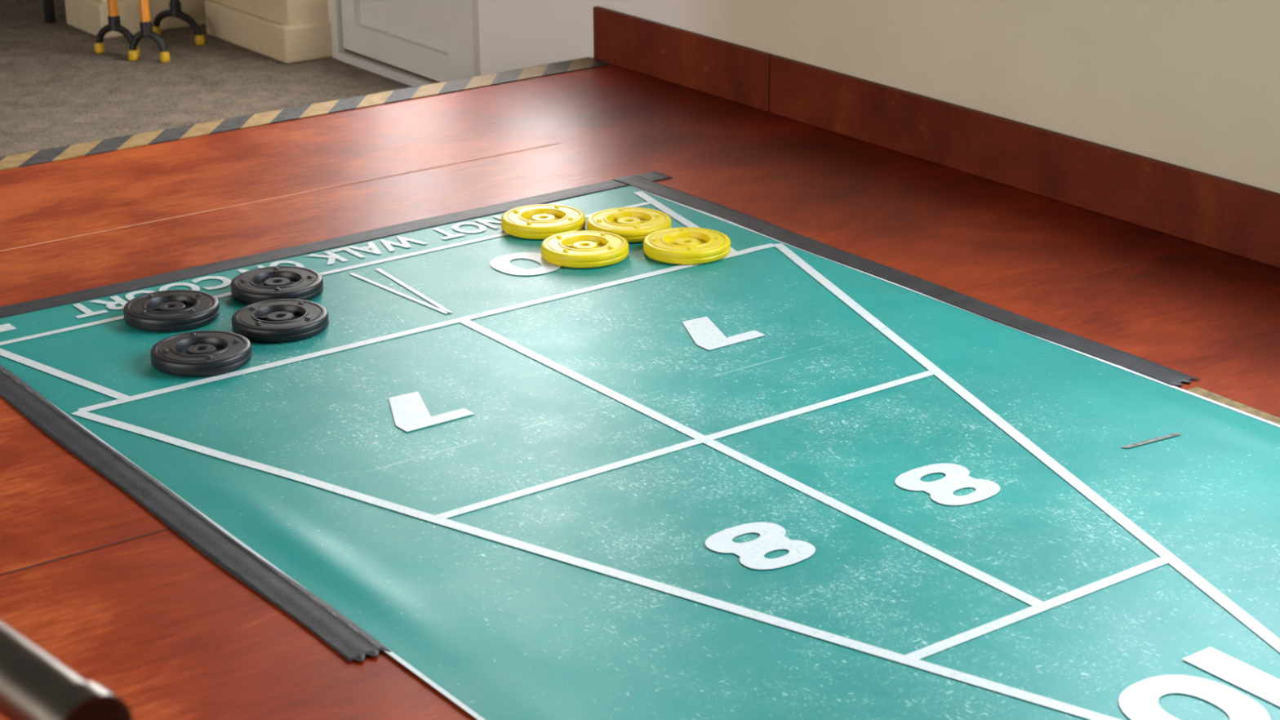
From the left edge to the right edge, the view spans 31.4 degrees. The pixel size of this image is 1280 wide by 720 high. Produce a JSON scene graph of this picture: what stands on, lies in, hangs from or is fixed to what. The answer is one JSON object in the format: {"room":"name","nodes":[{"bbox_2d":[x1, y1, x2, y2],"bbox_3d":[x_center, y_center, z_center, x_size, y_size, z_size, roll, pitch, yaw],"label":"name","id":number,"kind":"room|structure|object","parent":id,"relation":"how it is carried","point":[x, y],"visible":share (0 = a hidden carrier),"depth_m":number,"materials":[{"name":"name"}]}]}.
{"room":"indoor shuffleboard court","nodes":[
{"label":"indoor shuffleboard court","id":0,"kind":"room"},
{"bbox_2d":[0,0,412,156],"bbox_3d":[-3.887,-0.583,5.871,5.980,0.065,5.090,-15,25,-34],"label":"floor","id":1,"kind":"structure","parent":0,"point":[55,91],"depth_m":6.17,"materials":[{"name":"grey carpet"}]},
{"bbox_2d":[43,0,55,23],"bbox_3d":[-1.832,-1.500,7.139,0.422,0.738,0.682,-15,25,-34],"label":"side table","id":2,"kind":"object","parent":1,"relation":"on","point":[48,5],"visible":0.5,"depth_m":6.90,"materials":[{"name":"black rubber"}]},
{"bbox_2d":[94,0,139,55],"bbox_3d":[-1.532,-1.765,6.247,0.109,1.850,0.291,-9,22,-22],"label":"shuffleboard cue","id":3,"kind":"object","parent":1,"relation":"on","point":[113,19],"visible":0.93,"depth_m":6.46,"materials":[{"name":"black plastic"}]},
{"bbox_2d":[64,0,206,39],"bbox_3d":[-1.489,-2.376,6.401,0.439,2.889,0.266,-15,25,-34],"label":"pilaster","id":4,"kind":"object","parent":1,"relation":"on","point":[90,16],"visible":0.7,"depth_m":6.75,"materials":[{"name":"beige paint"}]},
{"bbox_2d":[128,0,170,62],"bbox_3d":[-1.451,-1.761,6.235,0.106,1.851,0.412,-9,22,-21],"label":"shuffleboard cue","id":5,"kind":"object","parent":1,"relation":"on","point":[146,28],"visible":1,"depth_m":6.39,"materials":[{"name":"black plastic"}]},
{"bbox_2d":[151,0,204,45],"bbox_3d":[-1.358,-1.812,6.370,0.106,1.850,0.262,-15,25,-34],"label":"shuffleboard cue","id":6,"kind":"object","parent":1,"relation":"on","point":[175,11],"visible":0.92,"depth_m":6.63,"materials":[{"name":"black plastic"}]},
{"bbox_2d":[204,0,333,63],"bbox_3d":[-1.079,-2.265,6.094,0.166,2.889,0.504,-15,25,-34],"label":"pilaster","id":7,"kind":"object","parent":1,"relation":"on","point":[286,31],"visible":1,"depth_m":6.41,"materials":[{"name":"beige paint"}]},
{"bbox_2d":[0,57,1279,719],"bbox_3d":[-0.675,0.827,1.599,5.818,0.224,5.960,-15,25,-34],"label":"floor","id":8,"kind":"structure","parent":0,"point":[152,620],"depth_m":4.04,"materials":[{"name":"brown wood"}]},
{"bbox_2d":[0,620,133,719],"bbox_3d":[-0.780,0.289,1.854,0.048,0.610,1.465,-18,27,-39],"label":"handrail","id":9,"kind":"object","parent":8,"relation":"on","point":[34,685],"visible":1,"depth_m":1.27,"materials":[{"name":"silver metal"}]},
{"bbox_2d":[0,527,170,575],"bbox_3d":[-2.140,0.622,1.859,3.835,0.001,0.004,-15,25,-34],"label":"seam","id":10,"kind":"object","parent":8,"relation":"on","point":[61,557],"depth_m":2.85,"materials":[{"name":"brown wood"}]},
{"bbox_2d":[0,142,558,251],"bbox_3d":[-2.300,0.117,3.218,5.297,0.001,0.009,-15,25,-34],"label":"seam","id":11,"kind":"object","parent":8,"relation":"on","point":[555,143],"depth_m":4.30,"materials":[{"name":"brown wood"}]},
{"bbox_2d":[0,57,610,170],"bbox_3d":[-2.428,-0.080,3.777,5.795,0.022,0.090,-15,25,-34],"label":"tape","id":12,"kind":"object","parent":8,"relation":"on","point":[68,152],"visible":1,"depth_m":4.92,"materials":[{"name":"plastic"}]},
{"bbox_2d":[0,171,1279,719],"bbox_3d":[0.339,0.305,2.647,1.814,0.007,3.510,-15,25,-34],"label":"mat","id":13,"kind":"object","parent":8,"relation":"on","point":[786,475],"visible":0.93,"depth_m":3.06,"materials":[{"name":"teal plastic"}]},
{"bbox_2d":[123,289,219,332],"bbox_3d":[-0.754,-0.081,3.669,0.152,0.026,0.152,17,27,39],"label":"disc","id":14,"kind":"object","parent":13,"relation":"on","point":[169,310],"visible":1,"depth_m":3.64,"materials":[{"name":"black plastic"}]},
{"bbox_2d":[150,330,252,377],"bbox_3d":[-0.670,-0.012,3.481,0.152,0.026,0.152,-9,22,-21],"label":"disc","id":15,"kind":"object","parent":13,"relation":"on","point":[199,353],"visible":1,"depth_m":3.46,"materials":[{"name":"black plastic"}]},
{"bbox_2d":[230,266,323,304],"bbox_3d":[-0.602,-0.125,3.783,0.152,0.026,0.152,-4,21,-9],"label":"disc","id":16,"kind":"object","parent":13,"relation":"on","point":[273,282],"visible":0.99,"depth_m":3.76,"materials":[{"name":"black plastic"}]},
{"bbox_2d":[231,298,328,342],"bbox_3d":[-0.571,-0.064,3.620,0.152,0.026,0.152,11,23,27],"label":"disc","id":17,"kind":"object","parent":13,"relation":"on","point":[282,320],"visible":0.98,"depth_m":3.59,"materials":[{"name":"black plastic"}]},
{"bbox_2d":[501,204,585,239],"bbox_3d":[-0.174,-0.252,4.114,0.152,0.026,0.152,9,22,23],"label":"disc","id":18,"kind":"object","parent":13,"relation":"on","point":[538,221],"visible":0.96,"depth_m":4.08,"materials":[{"name":"yellow plastic"}]},
{"bbox_2d":[541,230,628,267],"bbox_3d":[-0.096,-0.194,3.959,0.152,0.026,0.152,13,24,32],"label":"disc","id":19,"kind":"object","parent":13,"relation":"on","point":[584,248],"visible":1,"depth_m":3.93,"materials":[{"name":"yellow plastic"}]},
{"bbox_2d":[586,207,671,242],"bbox_3d":[-0.020,-0.244,4.092,0.152,0.026,0.152,-6,21,-14],"label":"disc","id":20,"kind":"object","parent":13,"relation":"on","point":[633,224],"visible":0.91,"depth_m":4.07,"materials":[{"name":"yellow plastic"}]},
{"bbox_2d":[643,226,730,264],"bbox_3d":[0.082,-0.201,3.973,0.152,0.026,0.152,-2,20,-5],"label":"disc","id":21,"kind":"object","parent":13,"relation":"on","point":[683,245],"visible":1,"depth_m":3.94,"materials":[{"name":"yellow plastic"}]},
{"bbox_2d":[1091,259,1142,274],"bbox_3d":[0.816,-0.159,3.893,0.130,0.001,0.002,-15,25,-34],"label":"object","id":22,"kind":"structure","parent":8,"relation":"on","point":[1141,260],"depth_m":3.89,"materials":[{"name":"brown wood"}]},
{"bbox_2d":[1186,386,1279,424],"bbox_3d":[1.119,0.186,2.958,0.026,0.001,1.040,-15,25,-34],"label":"residue","id":23,"kind":"object","parent":8,"relation":"on","point":[1197,390],"visible":1,"depth_m":3.29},
{"bbox_2d":[478,0,1279,193],"bbox_3d":[0.196,-1.758,4.703,0.130,2.889,11.050,-15,25,-34],"label":"wall","id":24,"kind":"structure","parent":0,"point":[1194,85],"depth_m":4.24,"materials":[{"name":"paint"}]},
{"bbox_2d":[344,48,440,82],"bbox_3d":[-0.635,-1.732,5.832,0.032,2.020,0.649,-15,25,-34],"label":"gap","id":25,"kind":"object","parent":24,"relation":"attached to","point":[346,50],"visible":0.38,"depth_m":6.22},
{"bbox_2d":[341,0,461,82],"bbox_3d":[-0.637,-1.736,5.827,0.040,2.010,0.631,-15,25,-34],"label":"leaf","id":26,"kind":"object","parent":24,"relation":"attached to","point":[417,58],"visible":0.67,"depth_m":6.13,"materials":[{"name":"white plastic"}]},
{"bbox_2d":[359,0,448,53],"bbox_3d":[-0.626,-0.982,6.112,0.016,0.242,0.487,-15,25,-34],"label":"panel","id":27,"kind":"object","parent":26,"relation":"attached to","point":[424,22],"visible":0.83,"depth_m":6.11,"materials":[{"name":"white plastic"}]},
{"bbox_2d":[327,0,480,86],"bbox_3d":[-0.625,-1.750,5.820,0.088,2.109,0.760,-15,25,-34],"label":"frame","id":28,"kind":"object","parent":24,"relation":"attached to","point":[468,14],"visible":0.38,"depth_m":6.08,"materials":[{"name":"white plastic"}]},
{"bbox_2d":[593,6,1279,268],"bbox_3d":[1.659,0.049,3.138,0.015,0.125,5.948,-15,25,-34],"label":"baseboard","id":29,"kind":"structure","parent":24,"relation":"attached to","point":[1219,213],"depth_m":4.43,"materials":[{"name":"brown wood"}]}
]}

